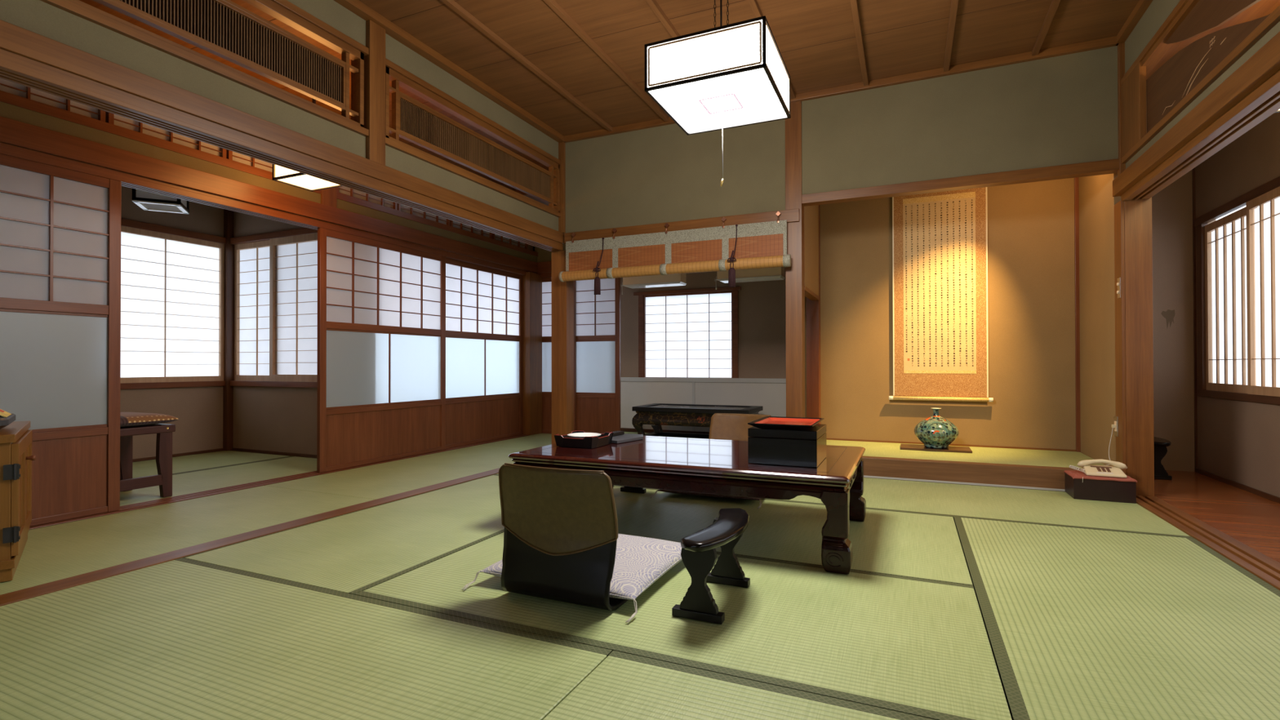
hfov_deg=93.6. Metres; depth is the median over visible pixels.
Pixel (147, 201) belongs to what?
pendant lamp
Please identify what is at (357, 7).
trim
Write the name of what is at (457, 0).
trim
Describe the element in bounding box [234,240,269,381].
window
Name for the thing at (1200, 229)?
trim
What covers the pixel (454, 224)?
window
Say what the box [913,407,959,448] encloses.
vase
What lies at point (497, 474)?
mat
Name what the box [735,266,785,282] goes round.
lamp
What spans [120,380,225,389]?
trim
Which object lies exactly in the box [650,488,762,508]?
floor cushion
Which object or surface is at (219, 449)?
trim
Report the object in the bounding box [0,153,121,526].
door
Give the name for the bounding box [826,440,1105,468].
mat
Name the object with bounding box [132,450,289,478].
mat
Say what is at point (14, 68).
trim
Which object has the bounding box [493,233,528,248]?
window
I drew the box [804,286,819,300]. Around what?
trim
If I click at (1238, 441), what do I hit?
wall
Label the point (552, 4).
trim
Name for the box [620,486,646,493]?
armrest
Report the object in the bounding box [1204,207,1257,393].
window
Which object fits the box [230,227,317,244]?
trim
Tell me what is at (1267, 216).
window
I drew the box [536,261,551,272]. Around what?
trim
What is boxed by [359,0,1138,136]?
ceiling
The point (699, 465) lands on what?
table
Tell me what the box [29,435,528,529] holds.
trim
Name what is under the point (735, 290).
trim
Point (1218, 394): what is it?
trim
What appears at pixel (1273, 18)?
trim
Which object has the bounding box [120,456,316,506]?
mat
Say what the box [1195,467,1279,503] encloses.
trim
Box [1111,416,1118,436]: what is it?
wall socket
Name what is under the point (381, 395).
door
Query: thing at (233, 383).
trim
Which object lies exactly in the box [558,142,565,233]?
trim
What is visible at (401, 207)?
window
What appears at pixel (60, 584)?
trim
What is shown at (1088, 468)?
telephone
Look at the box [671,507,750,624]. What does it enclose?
armrest
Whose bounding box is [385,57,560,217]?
transom panel
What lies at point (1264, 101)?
trim
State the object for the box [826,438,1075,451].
trim
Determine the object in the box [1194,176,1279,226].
trim
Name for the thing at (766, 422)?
flat tray
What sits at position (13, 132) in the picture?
wooden beam
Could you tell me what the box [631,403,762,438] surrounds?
table
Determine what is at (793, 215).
trim
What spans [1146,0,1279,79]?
ceiling
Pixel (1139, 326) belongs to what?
pillar
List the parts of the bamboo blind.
tassel cord, tassel cord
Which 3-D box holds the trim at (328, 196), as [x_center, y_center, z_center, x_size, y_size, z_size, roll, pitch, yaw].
[-2.287,-1.452,4.379,0.066,0.675,0.126,0,0,24]
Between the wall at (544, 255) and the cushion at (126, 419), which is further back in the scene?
the wall at (544, 255)
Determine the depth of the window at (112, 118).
3.42 m
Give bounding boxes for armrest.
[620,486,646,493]
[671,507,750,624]
[1154,436,1172,479]
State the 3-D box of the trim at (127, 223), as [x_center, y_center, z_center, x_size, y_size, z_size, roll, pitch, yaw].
[-4.321,-1.089,4.281,0.080,0.055,2.600,0,0,24]
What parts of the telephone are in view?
coiled cord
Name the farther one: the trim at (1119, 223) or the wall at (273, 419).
the wall at (273, 419)
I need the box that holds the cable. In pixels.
[1106,427,1113,465]
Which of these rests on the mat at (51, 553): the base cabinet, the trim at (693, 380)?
the base cabinet
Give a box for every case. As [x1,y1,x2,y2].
[0,413,15,429]
[611,433,643,444]
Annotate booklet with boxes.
[0,408,11,417]
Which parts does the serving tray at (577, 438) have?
dish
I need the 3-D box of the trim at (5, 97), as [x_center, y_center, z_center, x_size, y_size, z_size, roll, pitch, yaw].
[-2.259,-1.214,4.440,0.064,0.050,5.250,0,0,24]
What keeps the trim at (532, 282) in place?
attached to the wall at (6, 110)
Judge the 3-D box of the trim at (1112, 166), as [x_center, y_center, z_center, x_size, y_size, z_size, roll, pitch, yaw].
[2.013,-1.150,3.943,1.849,0.064,0.086,0,0,24]
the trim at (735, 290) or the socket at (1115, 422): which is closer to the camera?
the socket at (1115, 422)
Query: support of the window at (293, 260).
in the wall at (273, 419)
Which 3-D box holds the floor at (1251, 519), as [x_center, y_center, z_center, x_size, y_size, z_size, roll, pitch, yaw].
[2.350,0.841,1.299,0.675,0.120,6.900,0,0,24]
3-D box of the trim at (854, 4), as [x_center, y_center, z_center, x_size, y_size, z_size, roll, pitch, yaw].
[0.394,-1.900,1.527,0.032,0.030,5.687,0,0,24]
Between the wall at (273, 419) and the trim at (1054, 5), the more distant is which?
the wall at (273, 419)
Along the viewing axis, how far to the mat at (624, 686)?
1.39 m
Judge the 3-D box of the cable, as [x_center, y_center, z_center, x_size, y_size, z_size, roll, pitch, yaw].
[2.817,0.522,3.579,0.173,0.223,0.079,0,-1,-35]
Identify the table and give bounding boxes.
[508,435,866,574]
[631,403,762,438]
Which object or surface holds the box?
on the table at (699, 465)
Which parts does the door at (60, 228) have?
glass pane, panel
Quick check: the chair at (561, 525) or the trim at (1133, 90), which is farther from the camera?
the trim at (1133, 90)
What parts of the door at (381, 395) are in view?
panel, glass pane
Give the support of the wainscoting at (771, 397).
attached to the wall at (762, 321)
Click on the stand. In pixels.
(1088, 489)
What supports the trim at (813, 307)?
attached to the wall at (1031, 277)
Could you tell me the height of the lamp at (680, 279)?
0.827 m
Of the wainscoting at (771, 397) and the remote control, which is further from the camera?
the wainscoting at (771, 397)
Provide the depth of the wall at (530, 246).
6.80 m
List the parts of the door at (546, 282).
rail, panel, glass pane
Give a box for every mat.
[0,485,373,595]
[0,557,612,719]
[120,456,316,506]
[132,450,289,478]
[183,475,613,594]
[264,445,528,499]
[355,532,1012,719]
[476,433,551,448]
[493,473,764,499]
[542,650,934,719]
[613,485,973,585]
[624,431,648,434]
[657,435,708,439]
[764,477,1194,538]
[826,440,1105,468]
[953,516,1279,719]
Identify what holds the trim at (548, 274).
attached to the wall at (544, 255)
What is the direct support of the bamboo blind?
attached to the wall at (1061, 109)
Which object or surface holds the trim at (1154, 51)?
attached to the wall at (1097, 202)
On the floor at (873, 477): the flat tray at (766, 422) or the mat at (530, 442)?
the mat at (530, 442)
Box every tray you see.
[554,430,613,448]
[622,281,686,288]
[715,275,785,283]
[747,416,824,430]
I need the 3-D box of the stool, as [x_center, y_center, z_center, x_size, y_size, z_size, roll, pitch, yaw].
[-3.064,0.557,3.422,0.484,0.492,0.525,0,0,24]
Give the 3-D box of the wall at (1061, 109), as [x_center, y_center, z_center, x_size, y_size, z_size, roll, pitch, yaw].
[1.105,-1.476,4.354,3.920,0.840,0.060,0,0,24]
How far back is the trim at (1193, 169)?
4.29 m
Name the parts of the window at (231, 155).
frame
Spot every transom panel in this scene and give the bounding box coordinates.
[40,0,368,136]
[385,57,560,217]
[1146,0,1271,133]
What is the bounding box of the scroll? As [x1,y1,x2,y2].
[888,186,993,402]
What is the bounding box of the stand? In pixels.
[1064,472,1136,503]
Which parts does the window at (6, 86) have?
frame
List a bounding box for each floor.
[872,477,1059,491]
[1154,470,1279,562]
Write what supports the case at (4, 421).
on the base cabinet
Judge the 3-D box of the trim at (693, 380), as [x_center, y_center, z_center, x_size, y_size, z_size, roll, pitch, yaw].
[0.798,0.491,6.550,2.490,0.590,0.022,0,0,24]
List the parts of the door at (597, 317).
rail, panel, glass pane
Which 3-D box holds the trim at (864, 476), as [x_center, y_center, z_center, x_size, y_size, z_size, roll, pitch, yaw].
[2.000,0.794,3.904,1.838,0.012,0.004,0,0,24]
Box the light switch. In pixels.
[1116,277,1120,298]
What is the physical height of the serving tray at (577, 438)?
0.059 m
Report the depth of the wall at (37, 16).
2.98 m
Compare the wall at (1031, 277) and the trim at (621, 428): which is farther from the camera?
the trim at (621, 428)
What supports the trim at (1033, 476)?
attached to the wall at (1097, 202)
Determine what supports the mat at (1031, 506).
on the floor at (873, 477)
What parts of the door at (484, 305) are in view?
panel, glass pane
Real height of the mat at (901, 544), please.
0.051 m
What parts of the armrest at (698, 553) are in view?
leg, arm, leg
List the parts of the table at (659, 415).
leg, leg, frame, inlaid panel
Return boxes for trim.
[0,19,564,244]
[0,48,563,251]
[0,90,537,256]
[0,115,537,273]
[0,142,536,275]
[0,467,499,606]
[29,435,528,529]
[120,217,226,244]
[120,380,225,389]
[132,448,223,462]
[191,18,521,181]
[222,208,234,450]
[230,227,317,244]
[230,380,317,387]
[231,447,316,457]
[320,186,337,208]
[333,0,565,142]
[364,19,385,165]
[391,0,1031,107]
[440,0,612,131]
[522,271,542,435]
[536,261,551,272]
[537,271,551,277]
[542,0,668,121]
[551,250,573,444]
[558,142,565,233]
[563,35,1116,142]
[564,208,799,244]
[620,377,786,431]
[620,427,709,434]
[633,286,741,377]
[645,0,679,37]
[747,0,795,98]
[785,100,804,417]
[801,158,1119,206]
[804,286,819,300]
[805,204,821,424]
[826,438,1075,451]
[849,0,868,85]
[862,456,1080,488]
[863,475,1065,491]
[943,0,958,71]
[1031,0,1060,56]
[1074,177,1080,452]
[1112,31,1279,196]
[1114,200,1126,475]
[1115,0,1152,45]
[1117,42,1125,176]
[1120,0,1199,84]
[1120,61,1146,157]
[1120,69,1279,200]
[1121,4,1279,164]
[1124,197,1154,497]
[1136,495,1279,590]
[1191,167,1197,471]
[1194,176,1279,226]
[1195,223,1208,390]
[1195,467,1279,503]
[1197,389,1279,404]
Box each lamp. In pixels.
[132,188,189,213]
[272,97,342,191]
[620,273,686,294]
[644,0,790,186]
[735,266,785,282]
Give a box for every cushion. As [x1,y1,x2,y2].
[120,412,178,426]
[461,533,682,623]
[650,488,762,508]
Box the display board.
[900,443,972,453]
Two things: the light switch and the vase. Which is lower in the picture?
the vase
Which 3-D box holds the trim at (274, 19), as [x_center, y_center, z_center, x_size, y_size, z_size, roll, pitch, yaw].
[-1.832,-1.793,4.034,1.040,0.002,3.855,0,0,24]
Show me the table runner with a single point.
(1077, 474)
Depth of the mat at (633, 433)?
6.78 m
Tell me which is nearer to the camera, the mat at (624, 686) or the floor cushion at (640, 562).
the mat at (624, 686)
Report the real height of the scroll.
1.853 m
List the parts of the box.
lid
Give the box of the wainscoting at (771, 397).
[620,381,786,431]
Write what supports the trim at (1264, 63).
attached to the wall at (1097, 202)
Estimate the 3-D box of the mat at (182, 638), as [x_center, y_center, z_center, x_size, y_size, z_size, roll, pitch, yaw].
[-1.151,0.813,1.594,1.936,0.051,0.942,0,0,24]
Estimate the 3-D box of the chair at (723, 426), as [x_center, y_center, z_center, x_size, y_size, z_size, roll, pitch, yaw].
[0.585,0.577,3.755,0.436,0.446,0.470,0,0,24]
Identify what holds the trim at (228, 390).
attached to the wall at (198, 411)
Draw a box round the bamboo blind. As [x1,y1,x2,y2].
[558,211,791,294]
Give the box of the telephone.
[1069,459,1127,478]
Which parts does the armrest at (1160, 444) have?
leg, arm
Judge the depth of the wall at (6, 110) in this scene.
3.62 m
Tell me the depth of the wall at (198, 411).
5.15 m
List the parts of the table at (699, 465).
leg, leg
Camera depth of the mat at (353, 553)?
2.63 m
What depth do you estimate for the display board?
4.48 m
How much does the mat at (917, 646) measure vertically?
0.051 m
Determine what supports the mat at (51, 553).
on the floor at (873, 477)
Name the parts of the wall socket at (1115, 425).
plate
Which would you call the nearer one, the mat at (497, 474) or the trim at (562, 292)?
the mat at (497, 474)
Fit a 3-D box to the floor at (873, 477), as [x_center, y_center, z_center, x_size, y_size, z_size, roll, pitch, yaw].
[-1.014,0.889,3.514,7.275,0.065,8.200,0,0,24]
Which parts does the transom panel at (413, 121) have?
screen frame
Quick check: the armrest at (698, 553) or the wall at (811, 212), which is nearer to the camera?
the armrest at (698, 553)
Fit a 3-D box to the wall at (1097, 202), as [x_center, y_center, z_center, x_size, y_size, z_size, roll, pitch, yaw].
[1.943,-0.543,1.359,0.146,2.750,6.660,0,0,24]
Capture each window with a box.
[0,78,105,121]
[105,111,226,158]
[120,225,224,383]
[226,149,272,172]
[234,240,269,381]
[269,232,317,382]
[337,186,397,209]
[397,203,449,225]
[449,219,493,238]
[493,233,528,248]
[643,290,733,377]
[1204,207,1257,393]
[1245,186,1279,396]
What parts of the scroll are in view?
roller knob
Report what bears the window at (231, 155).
in the wall at (6, 110)
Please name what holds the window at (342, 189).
in the wall at (6, 110)
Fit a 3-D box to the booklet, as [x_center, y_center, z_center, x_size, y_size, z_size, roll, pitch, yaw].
[-2.498,0.187,2.273,0.155,0.056,0.190,0,-1,-42]
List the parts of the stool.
leg, seat frame, leg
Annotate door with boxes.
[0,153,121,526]
[316,227,445,472]
[445,257,523,448]
[542,277,576,433]
[575,277,620,433]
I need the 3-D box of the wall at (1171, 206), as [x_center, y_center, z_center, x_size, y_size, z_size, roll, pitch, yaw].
[3.758,-0.399,4.440,0.655,2.500,0.071,0,0,24]
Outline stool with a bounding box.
[120,412,178,497]
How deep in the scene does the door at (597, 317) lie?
6.55 m
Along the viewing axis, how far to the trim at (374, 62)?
3.30 m
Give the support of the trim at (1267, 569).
attached to the wall at (1097, 202)
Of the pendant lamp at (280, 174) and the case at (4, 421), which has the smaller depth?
the case at (4, 421)
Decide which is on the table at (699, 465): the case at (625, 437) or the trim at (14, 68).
the case at (625, 437)
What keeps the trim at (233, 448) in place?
attached to the wall at (273, 419)
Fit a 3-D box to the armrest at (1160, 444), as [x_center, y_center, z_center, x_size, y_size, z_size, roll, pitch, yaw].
[3.542,0.671,4.174,0.182,0.252,0.482,0,0,24]
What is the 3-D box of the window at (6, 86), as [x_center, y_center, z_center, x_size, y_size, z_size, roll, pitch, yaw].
[-2.943,-1.394,2.889,0.033,0.290,0.598,0,0,24]
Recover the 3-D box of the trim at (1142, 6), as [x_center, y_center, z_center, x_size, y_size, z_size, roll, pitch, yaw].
[1.688,-1.899,0.949,0.075,0.045,5.687,0,0,24]
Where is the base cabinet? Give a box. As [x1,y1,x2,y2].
[0,421,35,582]
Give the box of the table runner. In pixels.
[1063,470,1137,483]
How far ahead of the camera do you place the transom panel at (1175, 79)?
2.68 m
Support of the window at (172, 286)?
in the wall at (198, 411)
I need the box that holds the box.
[747,423,826,467]
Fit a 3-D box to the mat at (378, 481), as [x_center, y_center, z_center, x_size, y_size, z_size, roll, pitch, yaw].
[-1.540,0.836,4.612,0.996,0.051,2.082,0,0,24]
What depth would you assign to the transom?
3.79 m
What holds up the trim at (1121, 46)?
attached to the wall at (1061, 109)
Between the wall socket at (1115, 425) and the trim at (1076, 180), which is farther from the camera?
the trim at (1076, 180)
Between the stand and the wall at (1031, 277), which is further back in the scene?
the wall at (1031, 277)
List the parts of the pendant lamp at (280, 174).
lamp shade, frame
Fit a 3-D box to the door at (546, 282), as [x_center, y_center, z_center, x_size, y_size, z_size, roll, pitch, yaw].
[-0.959,-0.055,6.748,0.535,1.753,0.030,0,0,24]
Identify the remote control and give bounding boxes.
[612,431,624,435]
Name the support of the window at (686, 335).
in the wall at (762, 321)
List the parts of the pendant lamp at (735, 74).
chain, frame, lamp shade, frame, power cord, pull cord, chain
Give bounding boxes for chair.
[498,462,628,610]
[708,413,771,440]
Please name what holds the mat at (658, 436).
on the floor at (873, 477)
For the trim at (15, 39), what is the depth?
2.55 m
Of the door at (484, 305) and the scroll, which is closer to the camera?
the scroll
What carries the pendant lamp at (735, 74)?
hanging from the ceiling at (529, 27)
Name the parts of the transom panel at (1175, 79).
carved stem, carved stem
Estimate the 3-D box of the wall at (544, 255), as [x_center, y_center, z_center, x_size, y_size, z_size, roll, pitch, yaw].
[-0.622,-1.366,6.617,1.280,0.820,0.060,0,0,24]
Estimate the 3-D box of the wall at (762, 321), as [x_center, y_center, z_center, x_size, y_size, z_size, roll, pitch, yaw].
[0.493,-0.327,6.748,3.200,2.400,0.080,0,0,24]
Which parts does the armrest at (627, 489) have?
leg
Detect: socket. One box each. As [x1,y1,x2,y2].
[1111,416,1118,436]
[1114,421,1116,431]
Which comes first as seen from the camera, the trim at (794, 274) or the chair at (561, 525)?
the chair at (561, 525)
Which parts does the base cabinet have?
door, knob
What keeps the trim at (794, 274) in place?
attached to the wall at (1061, 109)
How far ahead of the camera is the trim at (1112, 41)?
3.96 m
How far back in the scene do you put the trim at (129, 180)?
3.66 m
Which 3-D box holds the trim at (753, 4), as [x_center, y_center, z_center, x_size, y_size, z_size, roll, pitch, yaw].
[-0.050,-1.897,1.725,0.032,0.030,5.687,0,0,24]
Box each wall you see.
[0,0,558,231]
[0,101,537,262]
[120,186,223,462]
[231,211,317,458]
[528,244,533,250]
[533,244,565,262]
[565,45,1118,232]
[620,266,786,432]
[804,177,1075,449]
[804,204,818,296]
[1078,0,1279,466]
[1151,169,1194,471]
[1195,112,1279,497]

